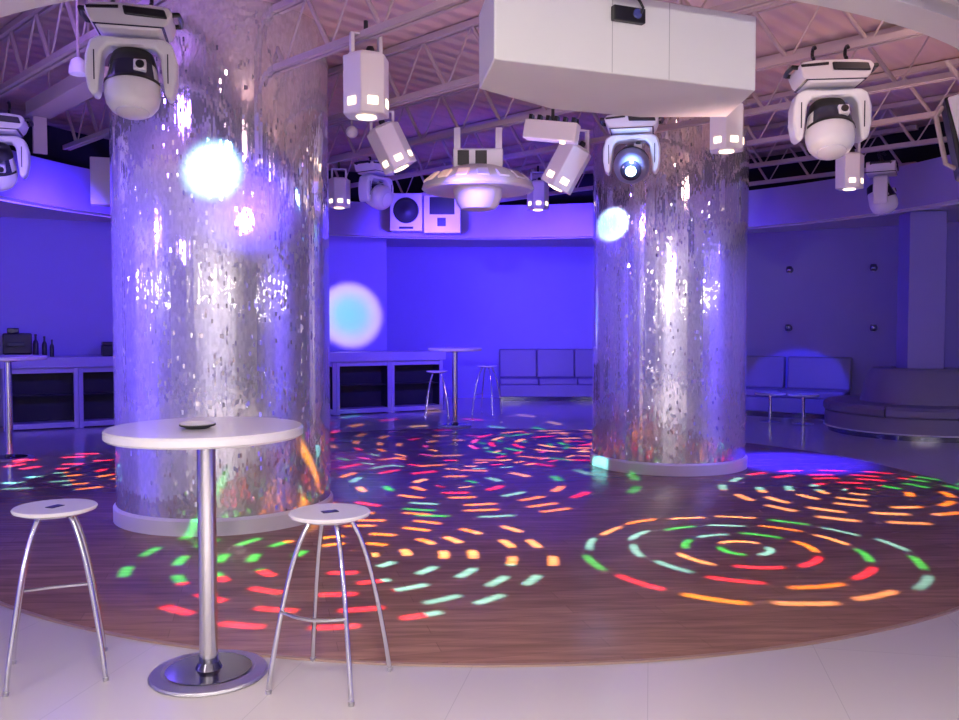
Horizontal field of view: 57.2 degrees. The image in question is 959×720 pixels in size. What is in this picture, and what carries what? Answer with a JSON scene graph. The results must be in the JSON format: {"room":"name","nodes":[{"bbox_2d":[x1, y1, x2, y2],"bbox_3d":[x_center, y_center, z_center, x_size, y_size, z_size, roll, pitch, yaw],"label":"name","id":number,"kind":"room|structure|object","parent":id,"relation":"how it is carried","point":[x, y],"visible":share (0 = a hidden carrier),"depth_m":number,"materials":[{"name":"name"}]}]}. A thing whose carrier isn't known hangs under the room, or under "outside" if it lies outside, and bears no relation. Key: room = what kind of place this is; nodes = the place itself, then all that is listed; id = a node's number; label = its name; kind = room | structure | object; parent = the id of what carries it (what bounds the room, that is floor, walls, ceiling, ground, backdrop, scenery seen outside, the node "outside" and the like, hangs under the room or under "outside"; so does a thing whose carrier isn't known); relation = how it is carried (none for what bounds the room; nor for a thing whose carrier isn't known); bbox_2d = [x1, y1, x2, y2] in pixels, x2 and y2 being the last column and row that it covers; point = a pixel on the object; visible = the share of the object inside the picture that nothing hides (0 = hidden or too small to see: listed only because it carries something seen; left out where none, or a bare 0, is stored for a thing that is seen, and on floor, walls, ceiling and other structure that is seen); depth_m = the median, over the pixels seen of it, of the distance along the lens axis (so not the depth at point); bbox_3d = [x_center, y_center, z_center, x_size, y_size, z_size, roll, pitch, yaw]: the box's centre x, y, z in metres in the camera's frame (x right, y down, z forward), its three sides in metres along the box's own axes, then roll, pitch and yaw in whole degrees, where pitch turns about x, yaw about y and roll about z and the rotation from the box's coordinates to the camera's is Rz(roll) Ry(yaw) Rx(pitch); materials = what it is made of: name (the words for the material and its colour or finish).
{"room":"entertainment venue","nodes":[
{"label":"entertainment venue","id":0,"kind":"room"},
{"bbox_2d":[0,217,386,426],"bbox_3d":[-7.713,-0.611,13.460,13.369,3.300,0.150,-1,3,-27],"label":"wall","id":1,"kind":"structure","parent":0,"point":[56,275],"depth_m":14.05,"materials":[{"name":"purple paint"}]},
{"bbox_2d":[0,112,949,204],"bbox_3d":[0.100,-2.502,8.800,11.439,0.580,11.148,0,2,0],"label":"wall","id":2,"kind":"structure","parent":0,"point":[56,137],"depth_m":11.48,"materials":[{"name":"black paint"}]},
{"bbox_2d":[90,157,109,206],"bbox_3d":[-4.355,-2.056,10.178,0.260,0.540,0.220,-1,2,-20],"label":"loudspeaker","id":3,"kind":"object","parent":2,"relation":"attached to","point":[99,166],"visible":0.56,"depth_m":10.07,"materials":[{"name":"white plastic"}]},
{"bbox_2d":[77,0,183,119],"bbox_3d":[-1.982,-1.750,5.027,0.560,0.742,0.328,-1,2,-14],"label":"light","id":4,"kind":"object","parent":2,"relation":"hanging from","point":[134,33],"visible":1,"depth_m":4.92,"materials":[{"name":"white plastic"}]},
{"bbox_2d":[390,193,423,232],"bbox_3d":[-1.095,-2.223,13.474,0.480,0.560,0.752,0,2,0],"label":"loudspeaker","id":5,"kind":"object","parent":2,"relation":"attached to","point":[406,209],"visible":0.94,"depth_m":13.11,"materials":[{"name":"white plastic"}]},
{"bbox_2d":[424,195,460,234],"bbox_3d":[-0.559,-2.222,13.482,0.550,0.620,0.736,0,2,0],"label":"loudspeaker","id":6,"kind":"object","parent":2,"relation":"attached to","point":[442,215],"visible":0.75,"depth_m":13.12,"materials":[{"name":"white plastic"}]},
{"bbox_2d":[0,150,958,237],"bbox_3d":[0.100,-1.977,8.822,11.499,0.510,11.208,0,2,0],"label":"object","id":7,"kind":"structure","parent":2,"relation":"attached to","point":[48,182],"depth_m":11.70,"materials":[{"name":"purple paint"}]},
{"bbox_2d":[0,100,33,191],"bbox_3d":[-3.816,-1.693,6.943,0.543,0.719,0.355,-1,2,-20],"label":"light","id":8,"kind":"object","parent":7,"relation":"hanging from","point":[13,127],"visible":1,"depth_m":6.92,"materials":[{"name":"white plastic"}]},
{"bbox_2d":[933,60,958,181],"bbox_3d":[3.259,-1.589,5.764,0.515,0.792,0.375,1,3,24],"label":"loudspeaker","id":9,"kind":"object","parent":2,"relation":"attached to","point":[949,110],"visible":1,"depth_m":5.79,"materials":[{"name":"white plastic"}]},
{"bbox_2d":[0,398,958,719],"bbox_3d":[0.000,1.418,6.563,28.000,0.210,27.000,0,2,0],"label":"floor","id":10,"kind":"structure","parent":0,"point":[484,545],"depth_m":5.36,"materials":[{"name":"brown wood"}]},
{"bbox_2d":[0,355,47,461],"bbox_3d":[-5.534,0.559,10.348,0.840,1.214,0.840,0,2,0],"label":"bar table","id":11,"kind":"object","parent":10,"relation":"on","point":[9,456],"visible":1,"depth_m":10.31,"materials":[{"name":"white laminate"}]},
{"bbox_2d":[2,367,78,431],"bbox_3d":[-6.709,0.576,13.467,1.016,0.928,0.600,-1,3,-27],"label":"cabinet","id":12,"kind":"object","parent":10,"relation":"on","point":[43,398],"depth_m":13.42,"materials":[{"name":"purple laminate"}]},
{"bbox_2d":[13,393,72,396],"bbox_3d":[-6.654,0.534,13.358,0.888,0.020,0.239,-1,3,-27],"label":"shelf","id":13,"kind":"object","parent":12,"relation":"attached to","point":[14,394],"depth_m":13.37,"materials":[{"name":"black wood"}]},
{"bbox_2d":[2,499,108,696],"bbox_3d":[-1.925,1.044,4.006,0.419,0.766,0.419,-1,3,-24],"label":"bar stool","id":14,"kind":"object","parent":10,"relation":"on","point":[38,511],"visible":1,"depth_m":3.92,"materials":[{"name":"silver metal"}]},
{"bbox_2d":[78,367,113,427],"bbox_3d":[-5.801,0.557,13.933,1.016,0.928,0.600,-1,3,-27],"label":"cabinet","id":15,"kind":"object","parent":10,"relation":"on","point":[95,384],"depth_m":13.78,"materials":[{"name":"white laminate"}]},
{"bbox_2d":[84,392,113,394],"bbox_3d":[-5.746,0.515,13.824,0.888,0.020,0.239,-1,3,-27],"label":"shelf","id":16,"kind":"object","parent":15,"relation":"attached to","point":[85,393],"depth_m":13.73,"materials":[{"name":"black wood"}]},
{"bbox_2d":[102,417,302,697],"bbox_3d":[-1.230,0.863,3.978,0.860,1.129,0.860,0,2,0],"label":"bar table","id":17,"kind":"object","parent":10,"relation":"on","point":[210,671],"visible":0.98,"depth_m":3.93,"materials":[{"name":"white metal"}]},
{"bbox_2d":[178,421,216,428],"bbox_3d":[-1.248,0.289,3.896,0.164,0.023,0.164,0,2,0],"label":"ashtray","id":18,"kind":"object","parent":17,"relation":"on","point":[189,424],"visible":1,"depth_m":3.87,"materials":[{"name":"white metal"}]},
{"bbox_2d":[108,0,332,536],"bbox_3d":[-2.130,-0.726,7.337,1.770,4.009,1.770,0,2,0],"label":"column","id":19,"kind":"structure","parent":10,"relation":"on","point":[219,197],"depth_m":6.58,"materials":[{"name":"metal"}]},
{"bbox_2d":[265,503,391,706],"bbox_3d":[-0.660,1.049,3.896,0.419,0.766,0.419,1,2,18],"label":"bar stool","id":20,"kind":"object","parent":10,"relation":"on","point":[335,514],"visible":1,"depth_m":3.80,"materials":[{"name":"silver metal"}]},
{"bbox_2d":[330,362,335,415],"bbox_3d":[-3.079,0.500,15.329,1.016,0.928,0.600,-1,3,-27],"label":"cabinet","id":21,"kind":"object","parent":10,"relation":"on","point":[332,364],"depth_m":15.28,"materials":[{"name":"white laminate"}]},
{"bbox_2d":[0,350,445,368],"bbox_3d":[-4.529,-0.016,14.574,8.430,0.160,0.700,-1,3,-27],"label":"countertop","id":22,"kind":"structure","parent":21,"relation":"on","point":[413,355],"depth_m":15.22,"materials":[{"name":"purple laminate"}]},
{"bbox_2d":[2,328,31,354],"bbox_3d":[-6.946,-0.261,13.227,0.390,0.440,0.450,-1,3,-27],"label":"coffee machine","id":23,"kind":"object","parent":22,"relation":"on","point":[14,342],"visible":0.92,"depth_m":13.09,"materials":[{"name":"black plastic"}]},
{"bbox_2d":[33,334,38,354],"bbox_3d":[-6.726,-0.219,13.336,0.080,0.346,0.080,0,2,0],"label":"bottle","id":24,"kind":"object","parent":22,"relation":"on","point":[35,342],"visible":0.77,"depth_m":13.31,"materials":[{"name":"black glass"}]},
{"bbox_2d":[42,336,46,354],"bbox_3d":[-6.655,-0.207,13.463,0.072,0.314,0.072,0,2,0],"label":"bottle","id":25,"kind":"object","parent":22,"relation":"on","point":[44,344],"visible":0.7,"depth_m":13.44,"materials":[{"name":"black glass"}]},
{"bbox_2d":[50,340,53,356],"bbox_3d":[-6.512,-0.180,13.403,0.061,0.264,0.061,0,2,0],"label":"bottle","id":26,"kind":"object","parent":22,"relation":"on","point":[51,344],"visible":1,"depth_m":13.38,"materials":[{"name":"black glass"}]},
{"bbox_2d":[101,342,112,355],"bbox_3d":[-5.743,-0.177,13.876,0.400,0.220,0.320,-1,3,-27],"label":"cash register","id":27,"kind":"object","parent":22,"relation":"on","point":[106,347],"visible":0.48,"depth_m":13.69,"materials":[{"name":"black plastic"}]},
{"bbox_2d":[336,361,390,414],"bbox_3d":[-2.172,0.481,15.794,1.016,0.928,0.600,-1,3,-27],"label":"cabinet","id":28,"kind":"object","parent":10,"relation":"on","point":[361,387],"depth_m":15.74,"materials":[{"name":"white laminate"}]},
{"bbox_2d":[341,383,385,385],"bbox_3d":[-2.117,0.439,15.685,0.888,0.020,0.239,-1,3,-27],"label":"shelf","id":29,"kind":"object","parent":28,"relation":"attached to","point":[342,384],"depth_m":15.70,"materials":[{"name":"black wood"}]},
{"bbox_2d":[391,360,442,412],"bbox_3d":[-1.264,0.462,16.259,1.016,0.928,0.600,-1,3,-27],"label":"cabinet","id":30,"kind":"object","parent":10,"relation":"on","point":[410,380],"depth_m":16.21,"materials":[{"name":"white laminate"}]},
{"bbox_2d":[395,381,437,384],"bbox_3d":[-1.209,0.420,16.151,0.888,0.020,0.239,-1,3,-27],"label":"shelf","id":31,"kind":"object","parent":30,"relation":"attached to","point":[396,382],"depth_m":16.19,"materials":[{"name":"black wood"}]},
{"bbox_2d":[424,370,449,418],"bbox_3d":[-0.720,0.582,14.881,0.419,0.801,0.419,0,2,-5],"label":"bar stool","id":32,"kind":"object","parent":10,"relation":"on","point":[429,371],"visible":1,"depth_m":14.74,"materials":[{"name":"silver metal"}]},
{"bbox_2d":[428,347,481,427],"bbox_3d":[-0.382,0.420,13.704,0.840,1.219,0.840,0,2,0],"label":"bar table","id":33,"kind":"object","parent":10,"relation":"on","point":[454,350],"visible":1,"depth_m":13.66,"materials":[{"name":"white metal"}]},
{"bbox_2d":[0,428,958,666],"bbox_3d":[0.040,1.229,8.717,9.292,0.010,9.292,0,2,0],"label":"trim","id":34,"kind":"structure","parent":10,"relation":"on","point":[6,605],"depth_m":4.25,"materials":[{"name":"brown"}]},
{"bbox_2d":[472,365,501,415],"bbox_3d":[0.134,0.526,15.517,0.420,0.861,0.420,1,3,25],"label":"bar stool","id":35,"kind":"object","parent":10,"relation":"on","point":[480,366],"visible":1,"depth_m":15.45,"materials":[{"name":"silver metal"}]},
{"bbox_2d":[499,349,591,400],"bbox_3d":[2.018,0.305,18.470,3.200,1.060,0.815,0,2,0],"label":"banquette","id":36,"kind":"object","parent":10,"relation":"on","point":[555,370],"visible":0.56,"depth_m":18.65,"materials":[{"name":"leather"}]},
{"bbox_2d":[499,349,536,376],"bbox_3d":[0.818,0.064,18.740,0.792,0.600,0.214,0,2,0],"label":"cushion","id":37,"kind":"object","parent":36,"relation":"on","point":[512,362],"depth_m":18.68,"materials":[{"name":"white leather"}]},
{"bbox_2d":[499,377,538,384],"bbox_3d":[0.818,0.435,18.356,0.792,0.130,0.575,0,2,0],"label":"seat cushion","id":38,"kind":"object","parent":36,"relation":"on","point":[503,380],"depth_m":18.07,"materials":[{"name":"white leather"}]},
{"bbox_2d":[537,349,573,376],"bbox_3d":[1.618,0.064,18.740,0.792,0.600,0.214,0,2,0],"label":"cushion","id":39,"kind":"object","parent":36,"relation":"on","point":[550,362],"depth_m":18.68,"materials":[{"name":"white leather"}]},
{"bbox_2d":[538,377,576,384],"bbox_3d":[1.618,0.435,18.356,0.792,0.130,0.575,0,2,0],"label":"seat cushion","id":40,"kind":"object","parent":36,"relation":"on","point":[541,380],"depth_m":18.07,"materials":[{"name":"white leather"}]},
{"bbox_2d":[574,349,591,376],"bbox_3d":[2.418,0.064,18.740,0.792,0.600,0.214,0,2,0],"label":"cushion","id":41,"kind":"object","parent":36,"relation":"on","point":[582,357],"depth_m":18.68,"materials":[{"name":"fabric"}]},
{"bbox_2d":[576,377,591,384],"bbox_3d":[2.418,0.435,18.356,0.792,0.130,0.575,0,2,0],"label":"seat cushion","id":42,"kind":"object","parent":36,"relation":"on","point":[579,380],"depth_m":18.07,"materials":[{"name":"white leather"}]},
{"bbox_2d":[590,98,749,476],"bbox_3d":[2.130,-0.831,9.904,1.740,4.009,1.740,0,2,0],"label":"column","id":43,"kind":"structure","parent":10,"relation":"on","point":[669,310],"depth_m":9.17,"materials":[{"name":"metal"}]},
{"bbox_2d":[755,392,785,422],"bbox_3d":[4.717,0.769,14.280,0.480,0.475,0.480,0,2,0],"label":"table","id":44,"kind":"object","parent":10,"relation":"on","point":[770,394],"visible":1,"depth_m":14.25,"materials":[{"name":"white laminate"}]},
{"bbox_2d":[746,355,851,419],"bbox_3d":[5.288,0.456,15.283,2.100,1.020,0.815,1,3,31],"label":"banquette","id":45,"kind":"object","parent":10,"relation":"on","point":[826,377],"visible":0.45,"depth_m":15.15,"materials":[{"name":"leather"}]},
{"bbox_2d":[746,387,784,396],"bbox_3d":[4.776,0.554,15.454,1.042,0.130,0.575,1,3,31],"label":"seat cushion","id":46,"kind":"object","parent":45,"relation":"on","point":[750,391],"depth_m":15.16,"materials":[{"name":"white leather"}]},
{"bbox_2d":[746,355,785,387],"bbox_3d":[4.962,0.205,15.795,0.996,0.560,0.214,1,3,31],"label":"cushion","id":47,"kind":"object","parent":45,"relation":"on","point":[762,371],"depth_m":15.64,"materials":[{"name":"fabric"}]},
{"bbox_2d":[779,388,849,398],"bbox_3d":[5.677,0.576,14.915,1.042,0.130,0.575,1,3,31],"label":"seat cushion","id":48,"kind":"object","parent":45,"relation":"on","point":[824,393],"depth_m":14.83,"materials":[{"name":"white leather"}]},
{"bbox_2d":[787,356,851,389],"bbox_3d":[5.882,0.227,15.243,1.042,0.560,0.214,1,3,31],"label":"cushion","id":49,"kind":"object","parent":45,"relation":"on","point":[825,373],"depth_m":15.17,"materials":[{"name":"fabric"}]},
{"bbox_2d":[787,393,819,424],"bbox_3d":[5.148,0.781,13.994,0.480,0.475,0.480,0,2,0],"label":"table","id":50,"kind":"object","parent":10,"relation":"on","point":[803,395],"visible":1,"depth_m":13.96,"materials":[{"name":"white laminate"}]},
{"bbox_2d":[823,366,958,442],"bbox_3d":[6.480,0.585,12.975,2.620,0.950,2.640,0,2,0],"label":"sofa","id":51,"kind":"object","parent":10,"relation":"on","point":[901,404],"visible":0.96,"depth_m":12.28,"materials":[{"name":"leather"}]},
{"bbox_2d":[823,396,862,410],"bbox_3d":[5.629,0.661,13.450,0.918,0.160,0.914,0,2,0],"label":"seat cushion","id":52,"kind":"object","parent":51,"relation":"on","point":[826,403],"depth_m":13.26,"materials":[{"name":"white leather"}]},
{"bbox_2d":[831,395,888,406],"bbox_3d":[6.018,0.645,13.839,0.914,0.160,0.918,0,2,0],"label":"seat cushion","id":53,"kind":"object","parent":51,"relation":"on","point":[843,396],"depth_m":13.80,"materials":[{"name":"white leather"}]},
{"bbox_2d":[830,401,896,417],"bbox_3d":[5.629,0.699,12.527,0.918,0.160,0.914,0,2,0],"label":"seat cushion","id":54,"kind":"object","parent":51,"relation":"on","point":[847,409],"depth_m":12.46,"materials":[{"name":"white leather"}]},
{"bbox_2d":[885,404,958,420],"bbox_3d":[6.018,0.714,12.138,0.914,0.160,0.918,0,2,0],"label":"seat cushion","id":55,"kind":"object","parent":51,"relation":"on","point":[898,412],"depth_m":11.87,"materials":[{"name":"white leather"}]},
{"bbox_2d":[0,0,958,175],"bbox_3d":[0.100,-2.814,8.592,13.200,0.100,13.200,0,2,0],"label":"ceiling","id":56,"kind":"structure","parent":0,"point":[789,23],"depth_m":8.24,"materials":[{"name":"metal"}]},
{"bbox_2d":[25,0,107,154],"bbox_3d":[-3.223,-2.206,6.895,0.200,0.965,1.503,-2,3,-43],"label":"ventilation duct","id":57,"kind":"object","parent":56,"relation":"hanging from","point":[71,91],"visible":0.75,"depth_m":7.05,"materials":[{"name":"metal"}]},
{"bbox_2d":[68,0,84,76],"bbox_3d":[-2.657,-2.266,5.812,0.120,0.756,0.120,0,2,0],"label":"pendant","id":58,"kind":"object","parent":56,"relation":"hanging from","point":[77,64],"visible":0.92,"depth_m":5.80,"materials":[{"name":"white plastic"}]},
{"bbox_2d":[0,0,174,97],"bbox_3d":[-2.599,-2.397,5.928,5.655,0.485,0.084,2,3,45],"label":"roof truss","id":59,"kind":"object","parent":56,"relation":"attached to","point":[28,17],"visible":0.8,"depth_m":6.64,"materials":[{"name":"metal"}]},
{"bbox_2d":[63,0,478,150],"bbox_3d":[-1.704,-2.434,6.829,0.084,0.485,8.029,-2,3,-45],"label":"roof truss","id":60,"kind":"object","parent":56,"relation":"attached to","point":[439,7],"visible":0.32,"depth_m":6.19,"materials":[{"name":"metal"}]},
{"bbox_2d":[343,20,388,121],"bbox_3d":[-0.762,-1.950,5.922,0.318,0.657,0.288,-1,3,-25],"label":"light","id":61,"kind":"object","parent":60,"relation":"hanging from","point":[365,72],"visible":0.98,"depth_m":5.82,"materials":[{"name":"white plastic"}]},
{"bbox_2d":[346,120,357,137],"bbox_3d":[-1.148,-2.364,7.910,0.110,0.733,0.110,0,2,0],"label":"globe lamp","id":62,"kind":"object","parent":56,"relation":"hanging from","point":[351,131],"visible":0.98,"depth_m":7.89,"materials":[{"name":"white glass"}]},
{"bbox_2d":[328,0,782,124],"bbox_3d":[-0.800,-2.470,7.720,10.811,0.485,0.084,2,3,45],"label":"roof truss","id":63,"kind":"object","parent":56,"relation":"attached to","point":[736,6],"visible":0.2,"depth_m":7.24,"materials":[{"name":"metal"}]},
{"bbox_2d":[367,111,415,174],"bbox_3d":[-0.773,-1.949,7.737,0.437,0.643,0.279,0,2,-10],"label":"light","id":64,"kind":"object","parent":63,"relation":"hanging from","point":[387,140],"visible":0.91,"depth_m":7.63,"materials":[{"name":"white plastic"}]},
{"bbox_2d":[523,109,580,144],"bbox_3d":[0.525,-1.879,6.428,0.413,0.634,0.130,1,2,20],"label":"light","id":65,"kind":"object","parent":63,"relation":"hanging from","point":[553,130],"visible":0.94,"depth_m":6.39,"materials":[{"name":"white plastic"}]},
{"bbox_2d":[479,0,755,116],"bbox_3d":[0.707,-1.986,4.579,1.668,1.215,0.733,-1,3,-22],"label":"ceiling box","id":66,"kind":"object","parent":56,"relation":"hanging from","point":[684,60],"visible":1,"depth_m":4.30,"materials":[{"name":"paint"}]},
{"bbox_2d":[611,0,644,24],"bbox_3d":[0.712,-1.704,4.165,0.172,0.202,0.061,-1,3,-22],"label":"wall sensor","id":67,"kind":"object","parent":66,"relation":"attached to","point":[619,13],"visible":1,"depth_m":4.16,"materials":[{"name":"black plastic"}]},
{"bbox_2d":[328,0,925,164],"bbox_3d":[0.095,-2.507,8.620,0.084,0.485,11.100,-2,3,-45],"label":"roof truss","id":68,"kind":"object","parent":56,"relation":"attached to","point":[865,42],"visible":0.34,"depth_m":7.93,"materials":[{"name":"metal"}]},
{"bbox_2d":[329,162,349,208],"bbox_3d":[-1.663,-2.064,10.421,0.266,0.549,0.241,-1,2,-15],"label":"light","id":69,"kind":"object","parent":68,"relation":"hanging from","point":[339,187],"visible":0.96,"depth_m":10.33,"materials":[{"name":"white plastic"}]},
{"bbox_2d":[354,156,394,209],"bbox_3d":[-1.216,-2.117,10.416,0.389,0.690,0.543,2,3,35],"label":"light","id":70,"kind":"object","parent":68,"relation":"hanging from","point":[379,195],"visible":0.85,"depth_m":10.27,"materials":[{"name":"white plastic"}]},
{"bbox_2d":[422,127,533,211],"bbox_3d":[-0.015,-1.836,8.532,1.090,0.785,1.090,0,2,0],"label":"light","id":71,"kind":"object","parent":68,"relation":"hanging from","point":[477,180],"visible":1,"depth_m":8.36,"materials":[{"name":"white plastic"}]},
{"bbox_2d":[541,119,590,194],"bbox_3d":[0.784,-1.832,7.963,0.449,0.667,0.324,1,2,19],"label":"light","id":72,"kind":"object","parent":68,"relation":"hanging from","point":[568,162],"visible":0.83,"depth_m":7.85,"materials":[{"name":"white plastic"}]},
{"bbox_2d":[600,115,664,183],"bbox_3d":[1.312,-1.869,7.581,0.554,0.714,0.397,0,2,12],"label":"light","id":73,"kind":"object","parent":68,"relation":"hanging from","point":[631,163],"visible":0.91,"depth_m":7.47,"materials":[{"name":"white plastic"}]},
{"bbox_2d":[710,103,743,153],"bbox_3d":[1.920,-1.893,6.825,0.279,0.576,0.253,0,2,-12],"label":"light","id":74,"kind":"object","parent":68,"relation":"hanging from","point":[726,133],"visible":0.67,"depth_m":6.72,"materials":[{"name":"white plastic"}]},
{"bbox_2d":[329,26,958,187],"bbox_3d":[0.993,-2.544,9.517,10.809,0.485,0.084,2,3,45],"label":"roof truss","id":75,"kind":"object","parent":56,"relation":"attached to","point":[894,85],"visible":0.32,"depth_m":8.31,"materials":[{"name":"metal"}]},
{"bbox_2d":[395,58,958,196],"bbox_3d":[1.891,-2.580,10.414,9.876,0.485,0.084,2,3,45],"label":"roof truss","id":76,"kind":"object","parent":56,"relation":"attached to","point":[929,114],"visible":0.31,"depth_m":9.05,"materials":[{"name":"metal"}]},
{"bbox_2d":[527,166,548,210],"bbox_3d":[0.765,-2.245,11.514,0.285,0.590,0.258,0,2,0],"label":"light","id":77,"kind":"object","parent":76,"relation":"hanging from","point":[538,199],"visible":0.84,"depth_m":11.40,"materials":[{"name":"white plastic"}]},
{"bbox_2d":[835,142,863,190],"bbox_3d":[3.643,-1.943,8.655,0.266,0.549,0.241,0,2,10],"label":"light","id":78,"kind":"object","parent":76,"relation":"hanging from","point":[849,168],"visible":0.88,"depth_m":8.56,"materials":[{"name":"white plastic"}]},
{"bbox_2d":[500,92,958,201],"bbox_3d":[2.789,-2.617,11.312,8.084,0.485,0.084,2,3,45],"label":"roof truss","id":79,"kind":"object","parent":56,"relation":"attached to","point":[938,98],"visible":0.34,"depth_m":9.87,"materials":[{"name":"metal"}]},
{"bbox_2d":[749,125,918,185],"bbox_3d":[3.687,-2.654,12.209,4.500,0.485,0.084,2,3,45],"label":"roof truss","id":80,"kind":"object","parent":56,"relation":"attached to","point":[879,133],"visible":0.21,"depth_m":11.60,"materials":[{"name":"metal"}]},
{"bbox_2d":[0,0,958,246],"bbox_3d":[0.000,-1.885,8.530,36.000,0.350,36.000,0,2,0],"label":"ceiling","id":81,"kind":"structure","parent":0,"point":[937,19],"depth_m":11.22,"materials":[{"name":"paint"}]},
{"bbox_2d":[386,247,592,397],"bbox_3d":[1.250,-0.838,19.007,7.100,3.300,0.150,0,2,0],"label":"wall","id":82,"kind":"structure","parent":0,"point":[491,299],"depth_m":18.91,"materials":[{"name":"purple paint"}]},
{"bbox_2d":[783,44,878,159],"bbox_3d":[2.319,-1.705,5.825,0.571,0.756,0.351,0,2,6],"label":"light","id":83,"kind":"object","parent":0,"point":[831,132],"visible":1,"depth_m":5.74,"materials":[{"name":"white plastic"}]},
{"bbox_2d":[747,222,958,394],"bbox_3d":[9.149,-0.614,13.546,10.940,3.300,0.150,1,3,31],"label":"wall","id":84,"kind":"structure","parent":0,"point":[831,298],"depth_m":15.24,"materials":[{"name":"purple paint"}]},
{"bbox_2d":[785,324,791,331],"bbox_3d":[5.473,-0.565,15.598,0.120,0.135,0.120,1,3,31],"label":"wall lamp","id":85,"kind":"object","parent":84,"relation":"attached to","point":[788,327],"visible":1,"depth_m":15.56,"materials":[{"name":"metal"}]},
{"bbox_2d":[786,266,792,273],"bbox_3d":[5.476,-1.591,15.555,0.120,0.135,0.120,1,3,31],"label":"wall lamp","id":86,"kind":"object","parent":84,"relation":"attached to","point":[789,269],"visible":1,"depth_m":15.51,"materials":[{"name":"metal"}]},
{"bbox_2d":[870,324,877,331],"bbox_3d":[6.664,-0.538,14.883,0.120,0.135,0.120,1,3,31],"label":"wall lamp","id":87,"kind":"object","parent":84,"relation":"attached to","point":[873,327],"visible":1,"depth_m":14.84,"materials":[{"name":"metal"}]},
{"bbox_2d":[870,264,877,271],"bbox_3d":[6.650,-1.553,14.851,0.120,0.135,0.120,1,3,31],"label":"wall lamp","id":88,"kind":"object","parent":84,"relation":"attached to","point":[873,267],"visible":1,"depth_m":14.81,"materials":[{"name":"metal"}]},
{"bbox_2d":[866,151,898,215],"bbox_3d":[4.545,-1.991,9.922,0.329,0.721,0.543,1,3,28],"label":"light","id":89,"kind":"object","parent":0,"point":[882,198],"visible":1,"depth_m":9.78,"materials":[{"name":"white plastic"}]},
{"bbox_2d":[896,211,946,368],"bbox_3d":[6.480,-0.544,12.939,0.500,3.210,0.500,0,2,8],"label":"pillar","id":90,"kind":"structure","parent":0,"point":[922,234],"depth_m":12.69,"materials":[{"name":"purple paint"}]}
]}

